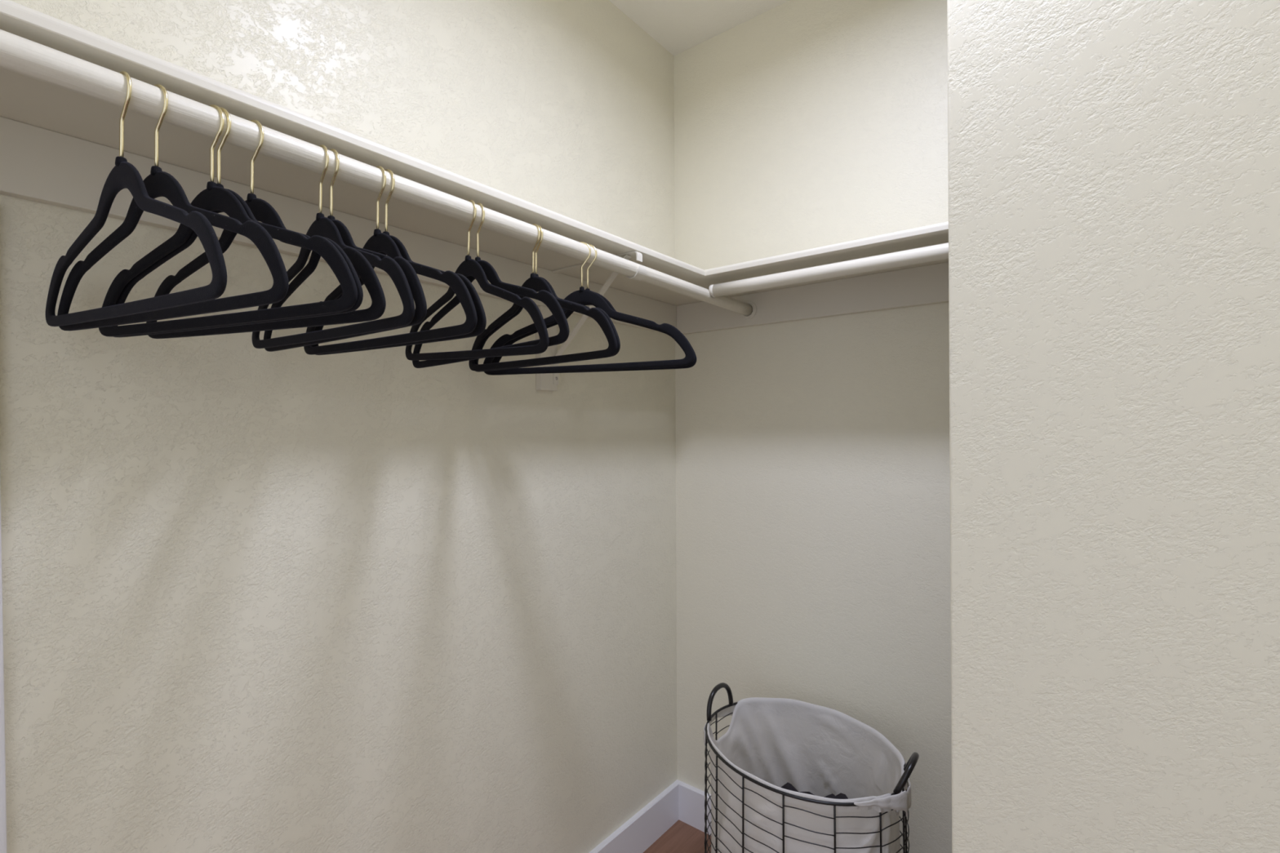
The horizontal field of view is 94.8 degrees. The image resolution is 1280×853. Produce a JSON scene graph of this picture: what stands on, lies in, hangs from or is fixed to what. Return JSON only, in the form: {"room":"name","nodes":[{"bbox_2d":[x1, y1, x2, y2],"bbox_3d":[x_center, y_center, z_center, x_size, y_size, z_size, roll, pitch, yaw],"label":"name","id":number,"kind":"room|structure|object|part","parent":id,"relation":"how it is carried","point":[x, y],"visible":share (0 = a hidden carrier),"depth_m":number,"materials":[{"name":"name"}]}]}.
{"room":"walk-in closet","nodes":[
{"label":"walk-in closet","id":0,"kind":"room"},
{"bbox_2d":[0,0,677,852],"bbox_3d":[-0.521,0.029,1.184,0.120,2.440,1.900,0,0,38],"label":"wall","id":1,"kind":"structure","parent":0,"point":[255,600],"depth_m":1.08,"materials":[{"name":"beige paint"}]},
{"bbox_2d":[0,478,7,852],"bbox_3d":[-0.825,0.430,0.683,0.020,1.411,0.136,0,0,38],"label":"trim","id":2,"kind":"structure","parent":1,"relation":"attached to","point":[3,846],"depth_m":0.72,"materials":[{"name":"white paint"}]},
{"bbox_2d":[0,116,676,333],"bbox_3d":[-0.431,-0.337,1.189,0.018,0.092,1.780,0,0,38],"label":"cleat","id":3,"kind":"object","parent":1,"relation":"attached to","point":[37,164],"visible":0.41,"depth_m":0.87,"materials":[{"name":"beige paint"}]},
{"bbox_2d":[0,0,748,305],"bbox_3d":[-0.328,-0.393,1.108,0.282,0.018,1.780,0,0,38],"label":"wall shelf","id":4,"kind":"object","parent":1,"relation":"attached to","point":[24,99],"visible":0.52,"depth_m":0.83,"materials":[{"name":"paint"}]},
{"bbox_2d":[535,250,646,391],"bbox_3d":[-0.119,-0.236,1.362,0.295,0.295,0.056,0,0,37],"label":"shelf bracket","id":5,"kind":"object","parent":1,"relation":"attached to","point":[549,381],"visible":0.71,"depth_m":1.42,"materials":[{"name":"white metal"}]},
{"bbox_2d":[0,29,756,319],"bbox_3d":[-0.229,-0.341,1.018,0.052,0.064,1.762,0,0,38],"label":"closet rod","id":6,"kind":"object","parent":5,"relation":"attached to","point":[19,55],"visible":0.97,"depth_m":0.73,"materials":[{"name":"paint"}]},
{"bbox_2d":[44,71,226,326],"bbox_3d":[-0.549,-0.241,0.621,0.443,0.261,0.010,0,0,31],"label":"hanger","id":7,"kind":"object","parent":6,"relation":"hanging from","point":[124,175],"visible":0.98,"depth_m":0.60,"materials":[{"name":"black fabric"}]},
{"bbox_3d":[-0.548,-0.197,0.621,0.443,0.172,0.010,0,0,31],"label":"frame","id":8,"kind":"part","parent":7,"relation":"part of","materials":[{"name":"black fabric"}]},
{"bbox_2d":[57,84,288,330],"bbox_3d":[-0.527,-0.243,0.641,0.443,0.257,0.010,0,0,26],"label":"hanger","id":9,"kind":"object","parent":6,"relation":"hanging from","point":[159,183],"visible":0.87,"depth_m":0.62,"materials":[{"name":"black fabric"}]},
{"bbox_3d":[-0.527,-0.199,0.641,0.443,0.168,0.010,0,0,26],"label":"frame","id":10,"kind":"part","parent":9,"relation":"part of","materials":[{"name":"black fabric"}]},
{"bbox_2d":[98,104,357,337],"bbox_3d":[-0.493,-0.243,0.679,0.443,0.256,0.010,0,0,22],"label":"hanger","id":11,"kind":"object","parent":6,"relation":"hanging from","point":[214,197],"visible":0.82,"depth_m":0.67,"materials":[{"name":"black fabric"}]},
{"bbox_3d":[-0.493,-0.199,0.679,0.443,0.167,0.010,0,0,21],"label":"frame","id":12,"kind":"part","parent":11,"relation":"part of","materials":[{"name":"black fabric"}]},
{"bbox_2d":[111,106,363,337],"bbox_3d":[-0.489,-0.243,0.685,0.443,0.256,0.010,0,0,22],"label":"hanger","id":13,"kind":"object","parent":6,"relation":"hanging from","point":[123,295],"visible":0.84,"depth_m":0.68,"materials":[{"name":"black fabric"}]},
{"bbox_3d":[-0.489,-0.198,0.685,0.443,0.167,0.010,0,0,23],"label":"frame","id":14,"kind":"part","parent":13,"relation":"part of","materials":[{"name":"black fabric"}]},
{"bbox_2d":[146,120,386,338],"bbox_3d":[-0.470,-0.243,0.713,0.443,0.256,0.010,1,0,24],"label":"hanger","id":15,"kind":"object","parent":6,"relation":"hanging from","point":[263,211],"visible":0.63,"depth_m":0.70,"materials":[{"name":"black fabric"}]},
{"bbox_3d":[-0.472,-0.197,0.714,0.443,0.169,0.010,0,0,24],"label":"frame","id":16,"kind":"part","parent":15,"relation":"part of","materials":[{"name":"black fabric"}]},
{"bbox_2d":[252,144,414,348],"bbox_3d":[-0.423,-0.240,0.777,0.443,0.260,0.010,0,0,37],"label":"hanger","id":17,"kind":"object","parent":6,"relation":"hanging from","point":[322,226],"visible":0.77,"depth_m":0.74,"materials":[{"name":"black fabric"}]},
{"bbox_3d":[-0.423,-0.196,0.777,0.443,0.170,0.010,0,0,37],"label":"frame","id":18,"kind":"part","parent":17,"relation":"part of","materials":[{"name":"black fabric"}]},
{"bbox_2d":[263,148,426,351],"bbox_3d":[-0.412,-0.242,0.785,0.443,0.256,0.010,0,0,38],"label":"hanger","id":19,"kind":"object","parent":6,"relation":"hanging from","point":[416,289],"visible":0.53,"depth_m":0.76,"materials":[{"name":"black fabric"}]},
{"bbox_3d":[-0.412,-0.197,0.786,0.443,0.167,0.010,0,0,38],"label":"frame","id":20,"kind":"part","parent":19,"relation":"part of","materials":[{"name":"black fabric"}]},
{"bbox_2d":[303,165,477,355],"bbox_3d":[-0.373,-0.241,0.836,0.443,0.256,0.010,1,1,37],"label":"hanger","id":21,"kind":"object","parent":6,"relation":"hanging from","point":[380,242],"visible":0.63,"depth_m":0.79,"materials":[{"name":"black fabric"}]},
{"bbox_3d":[-0.374,-0.195,0.837,0.443,0.169,0.010,0,0,37],"label":"frame","id":22,"kind":"part","parent":21,"relation":"part of","materials":[{"name":"black fabric"}]},
{"bbox_2d":[311,168,486,355],"bbox_3d":[-0.367,-0.240,0.848,0.443,0.259,0.010,0,0,36],"label":"hanger","id":23,"kind":"object","parent":6,"relation":"hanging from","point":[480,327],"visible":0.31,"depth_m":0.79,"materials":[{"name":"black fabric"}]},
{"bbox_3d":[-0.367,-0.195,0.848,0.443,0.169,0.010,0,0,36],"label":"frame","id":24,"kind":"part","parent":23,"relation":"part of","materials":[{"name":"black fabric"}]},
{"bbox_2d":[405,200,548,360],"bbox_3d":[-0.286,-0.234,0.965,0.442,0.266,0.010,0,0,44],"label":"hanger","id":25,"kind":"object","parent":6,"relation":"hanging from","point":[469,267],"visible":0.84,"depth_m":0.93,"materials":[{"name":"black fabric"}]},
{"bbox_3d":[-0.285,-0.190,0.965,0.442,0.177,0.010,0,0,45],"label":"frame","id":26,"kind":"part","parent":25,"relation":"part of","materials":[{"name":"black fabric"}]},
{"bbox_2d":[412,203,569,368],"bbox_3d":[-0.265,-0.238,0.966,0.443,0.258,0.010,0,0,42],"label":"hanger","id":27,"kind":"object","parent":6,"relation":"hanging from","point":[546,297],"visible":0.74,"depth_m":0.92,"materials":[{"name":"black fabric"}]},
{"bbox_3d":[-0.264,-0.194,0.966,0.443,0.169,0.010,0,0,41],"label":"frame","id":28,"kind":"part","parent":27,"relation":"part of","materials":[{"name":"black fabric"}]},
{"bbox_2d":[468,223,617,370],"bbox_3d":[-0.195,-0.237,1.066,0.443,0.258,0.010,0,0,44],"label":"hanger","id":29,"kind":"object","parent":6,"relation":"hanging from","point":[535,282],"visible":0.84,"depth_m":1.04,"materials":[{"name":"black fabric"}]},
{"bbox_3d":[-0.195,-0.192,1.065,0.443,0.169,0.010,0,0,45],"label":"frame","id":30,"kind":"part","parent":29,"relation":"part of","materials":[{"name":"black fabric"}]},
{"bbox_2d":[475,224,620,372],"bbox_3d":[-0.189,-0.238,1.069,0.443,0.256,0.010,0,0,44],"label":"hanger","id":31,"kind":"object","parent":6,"relation":"hanging from","point":[520,309],"visible":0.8,"depth_m":1.07,"materials":[{"name":"black fabric"}]},
{"bbox_3d":[-0.190,-0.193,1.070,0.010,0.168,0.443,0,0,-45],"label":"frame","id":32,"kind":"part","parent":31,"relation":"part of","materials":[{"name":"black fabric"}]},
{"bbox_2d":[483,241,694,375],"bbox_3d":[-0.114,-0.237,1.160,0.443,0.256,0.010,-1,0,15],"label":"hanger","id":33,"kind":"object","parent":6,"relation":"hanging from","point":[582,295],"visible":0.83,"depth_m":1.15,"materials":[{"name":"black fabric"}]},
{"bbox_3d":[-0.112,-0.191,1.160,0.443,0.169,0.010,0,0,15],"label":"frame","id":34,"kind":"part","parent":33,"relation":"part of","materials":[{"name":"black fabric"}]},
{"bbox_2d":[491,244,696,373],"bbox_3d":[-0.104,-0.236,1.175,0.443,0.256,0.010,0,0,18],"label":"hanger","id":35,"kind":"object","parent":6,"relation":"hanging from","point":[496,359],"visible":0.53,"depth_m":1.17,"materials":[{"name":"black fabric"}]},
{"bbox_3d":[-0.105,-0.192,1.175,0.443,0.167,0.010,0,0,17],"label":"frame","id":36,"kind":"part","parent":35,"relation":"part of","materials":[{"name":"black fabric"}]},
{"bbox_3d":[-0.105,-0.372,1.371,0.268,0.022,0.018,0,0,38],"label":"shelf arm","id":37,"kind":"part","parent":5,"relation":"part of","materials":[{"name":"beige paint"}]},
{"bbox_2d":[589,779,680,852],"bbox_3d":[-0.425,1.191,1.187,0.016,0.114,1.780,0,0,38],"label":"baseboard","id":38,"kind":"structure","parent":1,"relation":"attached to","point":[642,830],"depth_m":1.74,"materials":[{"name":"white paint"}]},
{"bbox_2d":[643,819,711,852],"bbox_3d":[-0.166,1.285,0.155,1.940,0.080,3.320,0,0,38],"label":"floor","id":39,"kind":"structure","parent":0,"point":[680,837],"depth_m":1.77,"materials":[{"name":"brown wood"}]},
{"bbox_2d":[703,682,919,852],"bbox_3d":[0.369,0.949,1.338,0.397,0.586,0.490,0,0,-38],"label":"laundry basket","id":40,"kind":"object","parent":39,"relation":"on","point":[768,744],"visible":1,"depth_m":1.34,"materials":[{"name":"white fabric"}]},
{"bbox_3d":[0.203,0.691,1.498,0.016,0.070,0.116,0,0,40],"label":"handle","id":41,"kind":"part","parent":40,"relation":"part of","materials":[{"name":"black metal"}]},
{"bbox_2d":[780,782,848,799],"bbox_3d":[0.366,1.027,1.344,0.365,0.326,0.310,0,0,38],"label":"folded clothes","id":42,"kind":"object","parent":40,"relation":"in","point":[788,786],"visible":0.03,"depth_m":1.42,"materials":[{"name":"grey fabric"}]},
{"bbox_3d":[0.544,0.694,1.194,0.037,0.064,0.105,0,0,36],"label":"handle","id":43,"kind":"part","parent":40,"relation":"part of","materials":[{"name":"black metal"}]},
{"bbox_2d":[608,0,789,56],"bbox_3d":[0.225,-1.236,0.670,1.940,0.080,2.020,0,0,38],"label":"ceiling","id":44,"kind":"structure","parent":0,"point":[678,26],"depth_m":1.71,"materials":[{"name":"white paint"}]},
{"bbox_2d":[673,0,951,852],"bbox_3d":[0.819,0.023,1.413,1.940,2.440,0.120,0,0,38],"label":"wall","id":45,"kind":"structure","parent":0,"point":[813,467],"depth_m":1.60,"materials":[{"name":"beige paint"}]},
{"bbox_2d":[678,781,711,835],"bbox_3d":[0.788,1.186,1.353,1.684,0.114,0.016,0,0,38],"label":"baseboard","id":46,"kind":"structure","parent":45,"relation":"attached to","point":[691,810],"depth_m":1.83,"materials":[{"name":"white paint"}]},
{"bbox_2d":[676,262,948,334],"bbox_3d":[0.782,-0.342,1.355,1.682,0.092,0.018,0,0,38],"label":"cleat","id":47,"kind":"object","parent":45,"relation":"attached to","point":[926,285],"visible":0.44,"depth_m":1.56,"materials":[{"name":"beige paint"}]},
{"bbox_2d":[702,221,948,293],"bbox_3d":[0.803,-0.397,1.175,1.425,0.018,0.272,0,0,38],"label":"wall shelf","id":48,"kind":"object","parent":45,"relation":"attached to","point":[937,233],"visible":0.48,"depth_m":1.35,"materials":[{"name":"paint"}]},
{"bbox_2d":[946,0,1279,852],"bbox_3d":[0.750,0.022,0.583,0.779,2.440,0.110,0,0,38],"label":"wall partition","id":49,"kind":"structure","parent":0,"point":[1113,166],"depth_m":0.67,"materials":[{"name":"beige paint"}]},
{"bbox_3d":[0.908,0.020,0.057,0.120,2.440,1.900,0,0,38],"label":"wall","id":50,"kind":"structure","parent":0,"visible":0},
{"bbox_2d":[708,242,948,297],"bbox_3d":[0.739,-0.353,1.084,1.415,0.034,0.034,0,0,38],"label":"closet rod","id":51,"kind":"object","parent":50,"relation":"attached to","point":[937,252],"visible":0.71,"depth_m":1.31,"materials":[{"name":"paint"}]},
{"bbox_3d":[0.189,-0.349,1.518,0.014,0.034,0.034,0,0,38],"label":"rod","id":52,"kind":"part","parent":51,"relation":"part of","materials":[{"name":"beige paint"}]}
]}

